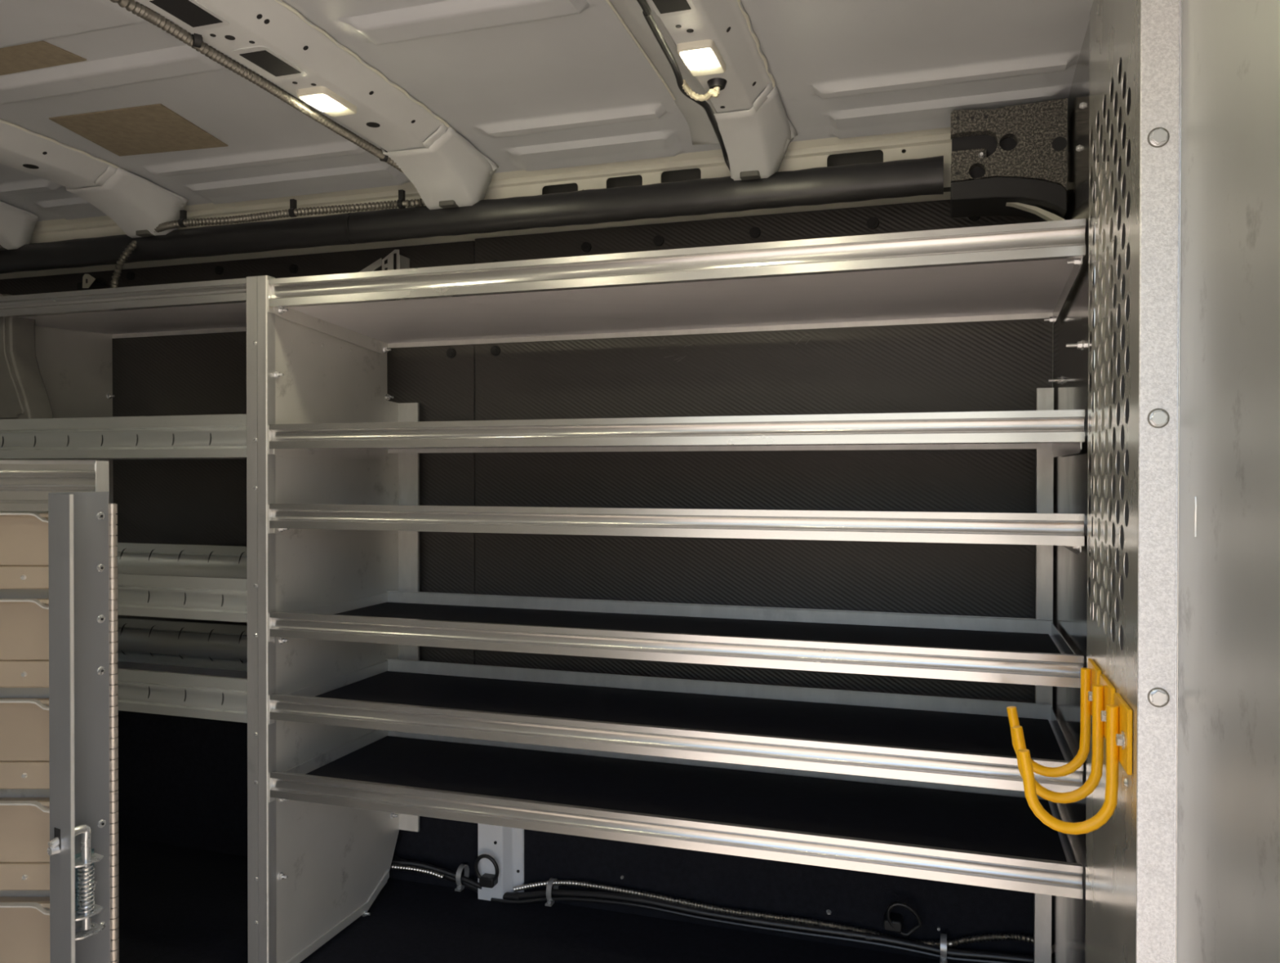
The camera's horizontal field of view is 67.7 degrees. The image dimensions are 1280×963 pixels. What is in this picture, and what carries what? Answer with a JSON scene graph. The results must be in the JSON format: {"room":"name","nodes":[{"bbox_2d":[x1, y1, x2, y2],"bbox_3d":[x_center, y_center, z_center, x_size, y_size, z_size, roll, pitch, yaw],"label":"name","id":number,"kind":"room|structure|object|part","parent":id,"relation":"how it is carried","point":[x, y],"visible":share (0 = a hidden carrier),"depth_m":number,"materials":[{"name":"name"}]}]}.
{"room":"vehicle interior","nodes":[
{"label":"vehicle interior","id":0,"kind":"room"},
{"bbox_2d":[0,161,1112,635],"bbox_3d":[-0.866,0.310,2.383,3.696,1.940,0.036,0,0,18],"label":"wall","id":1,"kind":"structure","parent":0,"point":[946,196],"depth_m":2.04,"materials":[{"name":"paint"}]},
{"bbox_2d":[0,240,475,665],"bbox_3d":[-1.460,0.020,2.545,2.264,1.157,0.012,0,0,18],"label":"panel","id":2,"kind":"object","parent":1,"relation":"attached to","point":[203,502],"visible":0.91,"depth_m":2.41,"materials":[{"name":"black plastic"}]},
{"bbox_2d":[474,854,498,888],"bbox_3d":[-0.340,0.873,2.152,0.060,0.076,0.044,0,0,18],"label":"ring","id":3,"kind":"object","parent":1,"relation":"attached to","point":[487,881],"visible":1,"depth_m":2.14,"materials":[{"name":"black rubber"}]},
{"bbox_2d":[477,823,524,901],"bbox_3d":[-0.317,0.770,2.167,0.103,0.375,0.035,0,0,18],"label":"bracket","id":4,"kind":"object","parent":1,"relation":"attached to","point":[505,845],"depth_m":2.16,"materials":[{"name":"grey metal"}]},
{"bbox_2d":[117,711,1034,962],"bbox_3d":[-0.875,0.931,2.367,3.492,0.658,0.006,0,0,18],"label":"panel","id":5,"kind":"object","parent":1,"relation":"attached to","point":[183,780],"visible":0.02,"depth_m":2.11,"materials":[{"name":"black carpet"}]},
{"bbox_2d":[826,910,831,915],"bbox_3d":[0.387,0.885,1.955,0.011,0.011,0.005,0,0,18],"label":"screw","id":6,"kind":"object","parent":5,"relation":"attached to","point":[828,912],"visible":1,"depth_m":1.95,"materials":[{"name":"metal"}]},
{"bbox_2d":[883,902,922,937],"bbox_3d":[0.522,0.863,1.891,0.073,0.069,0.044,0,0,18],"label":"ring","id":7,"kind":"object","parent":5,"relation":"attached to","point":[892,922],"visible":1,"depth_m":1.88,"materials":[{"name":"black rubber"}]},
{"bbox_2d":[475,199,1053,703],"bbox_3d":[0.204,0.024,2.011,1.227,1.161,0.012,0,0,18],"label":"panel","id":8,"kind":"object","parent":1,"relation":"attached to","point":[985,366],"visible":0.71,"depth_m":1.99,"materials":[{"name":"black plastic"}]},
{"bbox_2d":[0,0,1121,221],"bbox_3d":[-0.623,-0.660,1.161,4.900,0.075,2.200,0,0,18],"label":"ceiling","id":9,"kind":"structure","parent":0,"point":[531,85],"depth_m":1.56,"materials":[{"name":"grey paint"}]},
{"bbox_2d":[0,200,38,250],"bbox_3d":[-1.834,-0.617,1.433,0.180,0.125,1.917,0,0,18],"label":"bow","id":10,"kind":"object","parent":9,"relation":"attached to","point":[17,225],"visible":0.96,"depth_m":2.29,"materials":[{"name":"grey paint"}]},
{"bbox_2d":[0,40,86,75],"bbox_3d":[-1.000,-0.667,1.472,0.220,0.004,0.144,0,0,18],"label":"damping patch","id":11,"kind":"object","parent":9,"relation":"attached to","point":[40,54],"visible":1,"depth_m":1.50,"materials":[{"name":"beige fabric"}]},
{"bbox_2d":[0,119,188,237],"bbox_3d":[-1.405,-0.615,1.296,0.180,0.125,1.917,0,0,18],"label":"bow","id":12,"kind":"object","parent":9,"relation":"attached to","point":[136,204],"visible":0.99,"depth_m":2.01,"materials":[{"name":"grey paint"}]},
{"bbox_2d":[110,0,425,288],"bbox_3d":[-1.071,-0.528,1.352,0.872,0.247,1.627,0,0,18],"label":"conduit","id":13,"kind":"object","parent":12,"relation":"attached to","point":[195,41],"visible":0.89,"depth_m":1.74,"materials":[{"name":"grey metal"}]},
{"bbox_2d":[48,103,227,155],"bbox_3d":[-0.950,-0.664,1.814,0.284,0.007,0.208,0,0,18],"label":"damping patch","id":14,"kind":"object","parent":9,"relation":"attached to","point":[150,128],"visible":1,"depth_m":1.80,"materials":[{"name":"beige fabric"}]},
{"bbox_2d":[136,0,498,209],"bbox_3d":[-0.663,-0.613,1.057,0.180,0.125,1.917,0,0,18],"label":"bow","id":15,"kind":"object","parent":9,"relation":"attached to","point":[272,38],"visible":0.94,"depth_m":1.52,"materials":[{"name":"grey paint"}]},
{"bbox_2d":[297,85,356,116],"bbox_3d":[-0.514,-0.624,1.568,0.054,0.018,0.096,0,0,18],"label":"ceiling lamp","id":16,"kind":"object","parent":15,"relation":"attached to","point":[322,98],"visible":1,"depth_m":1.55,"materials":[{"name":"beige plastic"}]},
{"bbox_2d":[605,0,797,180],"bbox_3d":[-0.096,-0.612,0.875,0.200,0.127,1.917,0,0,18],"label":"bow","id":17,"kind":"object","parent":9,"relation":"attached to","point":[755,128],"visible":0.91,"depth_m":1.52,"materials":[{"name":"grey paint"}]},
{"bbox_2d":[636,0,730,172],"bbox_3d":[-0.076,-0.593,1.024,0.032,0.076,1.612,0,0,18],"label":"wire","id":18,"kind":"object","parent":17,"relation":"attached to","point":[646,11],"visible":0.93,"depth_m":1.43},
{"bbox_2d":[676,39,725,76],"bbox_3d":[0.091,-0.622,1.403,0.054,0.018,0.096,0,0,18],"label":"ceiling lamp","id":19,"kind":"object","parent":17,"relation":"attached to","point":[700,57],"visible":1,"depth_m":1.38,"materials":[{"name":"beige plastic"}]},
{"bbox_2d":[682,77,727,101],"bbox_3d":[0.102,-0.616,1.501,0.072,0.027,0.044,0,0,18],"label":"pigtail","id":20,"kind":"object","parent":17,"relation":"attached to","point":[716,84],"visible":1,"depth_m":1.49,"materials":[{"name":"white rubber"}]},
{"bbox_2d":[1096,0,1182,162],"bbox_3d":[1.245,-0.595,1.113,1.213,0.025,0.990,0,0,18],"label":"perforated panel","id":21,"kind":"object","parent":9,"relation":"attached to","point":[1124,82],"visible":0.02,"depth_m":1.57,"materials":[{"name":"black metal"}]},
{"bbox_2d":[1048,0,1279,962],"bbox_3d":[0.509,0.312,1.011,0.036,1.960,1.712,0,0,18],"label":"wall","id":22,"kind":"structure","parent":0,"point":[1207,828],"depth_m":0.81,"materials":[{"name":"metal"}]},
{"bbox_2d":[29,127,951,244],"bbox_3d":[-0.986,-0.592,2.190,3.580,0.116,0.033,0,0,18],"label":"roof rail","id":23,"kind":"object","parent":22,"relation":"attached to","point":[810,153],"depth_m":1.92,"materials":[{"name":"metal"}]},
{"bbox_2d":[0,155,943,273],"bbox_3d":[-1.033,-0.546,2.184,3.294,0.067,0.060,0,0,18],"label":"roof edge cover","id":24,"kind":"object","parent":23,"relation":"attached to","point":[859,182],"visible":0.94,"depth_m":1.91,"materials":[{"name":"black plastic"}]},
{"bbox_2d":[542,149,951,194],"bbox_3d":[-0.963,-0.596,2.261,3.580,0.105,0.005,0,0,18],"label":"trim","id":25,"kind":"structure","parent":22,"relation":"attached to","point":[873,156],"depth_m":1.92,"materials":[{"name":"plastic"}]},
{"bbox_2d":[950,97,1067,222],"bbox_3d":[0.630,-0.535,1.642,0.181,0.185,0.121,0,0,18],"label":"foam block","id":26,"kind":"object","parent":22,"relation":"attached to","point":[1000,156],"visible":0.99,"depth_m":1.59,"materials":[{"name":"plastic"}]},
{"bbox_2d":[1005,202,1064,221],"bbox_3d":[0.628,-0.451,1.623,0.173,0.058,0.022,0,0,18],"label":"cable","id":27,"kind":"object","parent":22,"relation":"attached to","point":[1049,216],"visible":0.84,"depth_m":1.60,"materials":[{"name":"plastic"}]},
{"bbox_2d":[1006,658,1101,777],"bbox_3d":[0.550,0.320,1.277,0.110,0.157,0.085,0,0,18],"label":"hook","id":28,"kind":"object","parent":22,"relation":"attached to","point":[1090,676],"visible":0.62,"depth_m":1.27,"materials":[{"name":"metal"}]},
{"bbox_3d":[0.601,0.277,1.260,0.005,0.070,0.085,0,0,18],"label":"mounting plate","id":29,"kind":"part","parent":28,"relation":"part of","materials":[{"name":"yellow metal"}]},
{"bbox_2d":[1011,674,1115,804],"bbox_3d":[0.518,0.321,1.175,0.110,0.157,0.085,0,0,18],"label":"hook","id":30,"kind":"object","parent":22,"relation":"attached to","point":[1103,694],"visible":0.74,"depth_m":1.17,"materials":[{"name":"metal"}]},
{"bbox_3d":[0.568,0.277,1.159,0.005,0.070,0.085,0,0,18],"label":"mounting plate","id":31,"kind":"part","parent":30,"relation":"part of","materials":[{"name":"yellow metal"}]},
{"bbox_3d":[0.706,0.311,1.568,0.002,1.955,0.532,0,0,18],"label":"plate","id":32,"kind":"part","parent":22,"relation":"part of","materials":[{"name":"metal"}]},
{"bbox_2d":[1017,693,1132,835],"bbox_3d":[0.485,0.322,1.073,0.110,0.157,0.085,0,0,18],"label":"hook","id":33,"kind":"object","parent":22,"relation":"attached to","point":[1119,715],"visible":1,"depth_m":1.06,"materials":[{"name":"metal"}]},
{"bbox_3d":[0.535,0.278,1.057,0.005,0.070,0.085,0,0,18],"label":"mounting plate","id":34,"kind":"part","parent":33,"relation":"part of","materials":[{"name":"yellow metal"}]},
{"bbox_3d":[0.549,0.312,1.088,0.001,1.960,0.553,0,0,18],"label":"perforated panel","id":35,"kind":"part","parent":22,"relation":"part of","materials":[{"name":"metal"}]},
{"bbox_2d":[1146,688,1169,707],"bbox_3d":[0.448,0.187,0.824,0.017,0.017,0.001,0,0,18],"label":"rivet","id":36,"kind":"object","parent":22,"relation":"in","point":[1156,697],"depth_m":0.82,"materials":[{"name":"silver metal"}]},
{"bbox_2d":[1146,408,1169,428],"bbox_3d":[0.447,-0.054,0.822,0.017,0.017,0.001,0,0,18],"label":"rivet","id":37,"kind":"object","parent":22,"relation":"in","point":[1157,418],"depth_m":0.82,"materials":[{"name":"silver metal"}]},
{"bbox_2d":[1146,127,1169,147],"bbox_3d":[0.446,-0.296,0.821,0.017,0.017,0.001,0,0,18],"label":"rivet","id":38,"kind":"object","parent":22,"relation":"in","point":[1157,137],"depth_m":0.82,"materials":[{"name":"silver metal"}]},
{"bbox_3d":[0.362,0.316,0.505,0.002,1.960,0.659,0,0,18],"label":"plain panel","id":39,"kind":"part","parent":22,"relation":"part of","materials":[{"name":"metal"}]},
{"bbox_3d":[-0.620,1.305,1.191,4.900,0.030,2.170,0,0,18],"label":"floor","id":40,"kind":"structure","parent":0,"visible":0},
{"bbox_2d":[0,460,119,962],"bbox_3d":[-1.081,0.628,1.389,0.629,1.319,0.182,0,0,0],"label":"cabinet","id":41,"kind":"object","parent":40,"relation":"on","point":[59,676],"visible":1,"depth_m":1.40,"materials":[{"name":"metal"}]},
{"bbox_3d":[-1.123,0.239,1.424,0.524,0.132,0.036,0,0,0],"label":"drawer","id":42,"kind":"part","parent":41,"relation":"part of","materials":[{"name":"metal"}]},
{"bbox_3d":[-1.123,0.102,1.423,0.524,0.113,0.036,0,0,0],"label":"drawer","id":43,"kind":"part","parent":41,"relation":"part of","materials":[{"name":"metal"}]},
{"bbox_3d":[-1.123,0.691,1.427,0.524,0.134,0.036,0,0,0],"label":"drawer","id":44,"kind":"part","parent":41,"relation":"part of","materials":[{"name":"metal"}]},
{"bbox_3d":[-1.123,0.540,1.426,0.524,0.134,0.036,0,0,0],"label":"drawer","id":45,"kind":"part","parent":41,"relation":"part of","materials":[{"name":"metal"}]},
{"bbox_3d":[-1.123,0.389,1.425,0.524,0.134,0.036,0,0,0],"label":"drawer","id":46,"kind":"part","parent":41,"relation":"part of","materials":[{"name":"metal"}]},
{"bbox_3d":[-0.806,0.507,1.311,0.013,0.014,0.011,0,1,30],"label":"rod","id":47,"kind":"part","parent":41,"relation":"part of","materials":[{"name":"metal"}]},
{"bbox_3d":[-1.096,0.006,1.412,0.598,0.076,0.037,0,0,0],"label":"rail","id":48,"kind":"part","parent":41,"relation":"part of","materials":[{"name":"metal"}]},
{"bbox_3d":[-0.795,0.558,1.331,0.012,0.149,0.057,0,1,30],"label":"latch rod","id":49,"kind":"part","parent":41,"relation":"part of","materials":[{"name":"metal"}]},
{"bbox_3d":[-0.803,0.574,1.355,0.001,0.087,0.054,0,1,30],"label":"latch plate","id":50,"kind":"part","parent":41,"relation":"part of","materials":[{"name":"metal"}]},
{"bbox_3d":[-0.631,1.115,1.994,2.788,0.335,0.554,0,0,18],"label":"wheel arch","id":51,"kind":"object","parent":40,"relation":"on","visible":0},
{"bbox_2d":[0,274,386,962],"bbox_3d":[-1.089,0.207,2.161,0.950,1.490,0.453,0,0,18],"label":"shelving unit","id":52,"kind":"object","parent":51,"relation":"on","point":[179,668],"visible":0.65,"depth_m":1.94,"materials":[{"name":"metal"}]},
{"bbox_2d":[0,293,53,419],"bbox_3d":[-1.359,-0.238,2.075,0.153,0.329,0.064,0,0,18],"label":"pillar","id":53,"kind":"structure","parent":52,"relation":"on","point":[24,394],"depth_m":2.04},
{"bbox_3d":[-1.403,0.280,2.241,0.002,1.342,0.404,0,0,18],"label":"panel","id":54,"kind":"part","parent":52,"relation":"part of","materials":[{"name":"metal"}]},
{"bbox_3d":[-1.101,-0.089,1.944,0.751,0.082,0.030,0,0,18],"label":"rail","id":55,"kind":"part","parent":52,"relation":"part of","materials":[{"name":"metal"}]},
{"bbox_3d":[-1.103,-0.367,1.936,0.751,0.042,0.018,0,0,18],"label":"rail","id":56,"kind":"part","parent":52,"relation":"part of","materials":[{"name":"metal"}]},
{"bbox_3d":[-1.023,-0.362,2.114,0.792,0.020,0.394,0,0,18],"label":"shelf","id":57,"kind":"part","parent":52,"relation":"part of","materials":[{"name":"metal"}]},
{"bbox_3d":[-1.024,-0.053,2.114,0.792,0.002,0.360,0,0,18],"label":"slotted shelf","id":58,"kind":"part","parent":52,"relation":"part of","materials":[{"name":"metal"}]},
{"bbox_3d":[-0.968,0.208,2.292,0.790,0.105,0.030,0,0,18],"label":"rail","id":59,"kind":"part","parent":52,"relation":"part of","materials":[{"name":"metal"}]},
{"bbox_3d":[-1.024,0.454,2.118,0.792,0.002,0.360,0,0,18],"label":"slotted shelf","id":60,"kind":"part","parent":52,"relation":"part of","materials":[{"name":"metal"}]},
{"bbox_3d":[-1.101,0.418,1.948,0.751,0.082,0.030,0,0,18],"label":"rail","id":61,"kind":"part","parent":52,"relation":"part of","materials":[{"name":"metal"}]},
{"bbox_3d":[-0.968,0.400,2.293,0.790,0.106,0.030,0,0,18],"label":"rail","id":62,"kind":"part","parent":52,"relation":"part of","materials":[{"name":"metal"}]},
{"bbox_3d":[-1.101,0.226,1.946,0.751,0.082,0.030,0,0,18],"label":"rail","id":63,"kind":"part","parent":52,"relation":"part of","materials":[{"name":"metal"}]},
{"bbox_3d":[-0.967,-0.092,2.289,0.790,0.075,0.030,0,0,18],"label":"rail","id":64,"kind":"part","parent":52,"relation":"part of","materials":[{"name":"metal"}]},
{"bbox_3d":[-0.643,0.283,1.997,0.001,1.342,0.404,0,0,18],"label":"panel","id":65,"kind":"part","parent":52,"relation":"part of","materials":[{"name":"metal"}]},
{"bbox_2d":[257,218,1085,962],"bbox_3d":[-0.005,0.215,1.825,1.504,1.495,0.475,0,0,18],"label":"shelving unit","id":66,"kind":"object","parent":51,"relation":"on","point":[341,517],"visible":0.91,"depth_m":1.71,"materials":[{"name":"metal"}]},
{"bbox_3d":[-0.634,0.282,2.019,0.002,1.342,0.452,0,0,18],"label":"panel","id":67,"kind":"part","parent":66,"relation":"part of","materials":[{"name":"metal"}]},
{"bbox_3d":[-0.028,0.429,1.597,1.406,0.047,0.018,0,0,18],"label":"rail","id":68,"kind":"part","parent":66,"relation":"part of","materials":[{"name":"metal"}]},
{"bbox_3d":[-0.028,0.577,1.598,1.406,0.047,0.018,0,0,18],"label":"rail","id":69,"kind":"part","parent":66,"relation":"part of","materials":[{"name":"metal"}]},
{"bbox_3d":[-0.028,0.272,1.596,1.406,0.046,0.018,0,0,18],"label":"rail","id":70,"kind":"part","parent":66,"relation":"part of","materials":[{"name":"metal"}]},
{"bbox_3d":[-0.028,0.067,1.594,1.406,0.046,0.018,0,0,18],"label":"rail","id":71,"kind":"part","parent":66,"relation":"part of","materials":[{"name":"metal"}]},
{"bbox_3d":[-0.028,-0.083,1.593,1.406,0.046,0.018,0,0,18],"label":"rail","id":72,"kind":"part","parent":66,"relation":"part of","materials":[{"name":"metal"}]},
{"bbox_3d":[-0.027,-0.354,1.591,1.406,0.052,0.018,0,0,18],"label":"rail","id":73,"kind":"part","parent":66,"relation":"part of","materials":[{"name":"metal"}]},
{"bbox_3d":[0.031,-0.326,1.776,1.402,0.030,0.394,0,0,18],"label":"shelf","id":74,"kind":"part","parent":66,"relation":"part of","materials":[{"name":"metal"}]},
{"bbox_2d":[305,736,1066,862],"bbox_3d":[0.029,0.585,1.784,1.390,0.004,0.370,0,0,18],"label":"mat","id":75,"kind":"object","parent":66,"relation":"on","point":[1003,825],"visible":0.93,"depth_m":1.77,"materials":[{"name":"black rubber"}]},
{"bbox_2d":[315,671,1065,760],"bbox_3d":[0.029,0.437,1.782,1.390,0.004,0.370,0,0,18],"label":"mat","id":76,"kind":"object","parent":66,"relation":"on","point":[897,727],"visible":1,"depth_m":1.79,"materials":[{"name":"black rubber"}]},
{"bbox_2d":[334,602,1060,653],"bbox_3d":[0.029,0.280,1.781,1.390,0.004,0.370,0,0,18],"label":"mat","id":77,"kind":"object","parent":66,"relation":"on","point":[886,635],"visible":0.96,"depth_m":1.82,"materials":[{"name":"black rubber"}]},
{"bbox_3d":[0.031,-0.072,1.778,1.402,0.002,0.394,0,0,18],"label":"shelf","id":78,"kind":"part","parent":66,"relation":"part of","materials":[{"name":"metal"}]},
{"bbox_3d":[0.030,0.283,1.781,1.402,0.002,0.394,0,0,18],"label":"shelf","id":79,"kind":"part","parent":66,"relation":"part of","materials":[{"name":"metal"}]},
{"bbox_3d":[0.030,0.440,1.782,1.402,0.002,0.394,0,0,18],"label":"shelf","id":80,"kind":"part","parent":66,"relation":"part of","materials":[{"name":"metal"}]},
{"bbox_3d":[0.030,0.588,1.783,1.402,0.002,0.394,0,0,18],"label":"shelf","id":81,"kind":"part","parent":66,"relation":"part of","materials":[{"name":"metal"}]},
{"bbox_2d":[391,855,1033,962],"bbox_3d":[0.102,0.918,2.024,1.449,0.067,0.028,0,0,18],"label":"harness","id":82,"kind":"object","parent":51,"relation":"on","point":[849,935],"visible":0.93,"depth_m":1.99,"materials":[{"name":"black rubber"}]},
{"bbox_2d":[391,864,444,879],"bbox_3d":[-0.514,0.902,2.204,0.136,0.020,0.012,0,0,18],"label":"conduit","id":83,"kind":"object","parent":82,"relation":"attached to","point":[402,868],"visible":1,"depth_m":2.20,"materials":[{"name":"metal"}]},
{"bbox_2d":[454,864,469,892],"bbox_3d":[-0.407,0.905,2.186,0.014,0.051,0.046,0,0,18],"label":"clamp","id":84,"kind":"object","parent":82,"relation":"attached to","point":[460,887],"visible":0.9,"depth_m":2.17,"materials":[{"name":"metal"}]},
{"bbox_2d":[545,878,558,906],"bbox_3d":[-0.195,0.909,2.118,0.014,0.051,0.046,0,0,18],"label":"clamp","id":85,"kind":"object","parent":82,"relation":"attached to","point":[549,903],"visible":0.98,"depth_m":2.10,"materials":[{"name":"metal"}]},
{"bbox_2d":[512,880,1034,947],"bbox_3d":[0.257,0.898,1.982,1.142,0.062,0.013,0,0,18],"label":"conduit","id":86,"kind":"object","parent":82,"relation":"attached to","point":[997,937],"visible":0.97,"depth_m":1.99,"materials":[{"name":"metal"}]},
{"bbox_2d":[939,933,946,962],"bbox_3d":[0.594,0.912,1.864,0.014,0.051,0.046,0,0,18],"label":"clamp","id":87,"kind":"object","parent":82,"relation":"attached to","point":[943,959],"visible":1,"depth_m":1.85,"materials":[{"name":"metal"}]}
]}

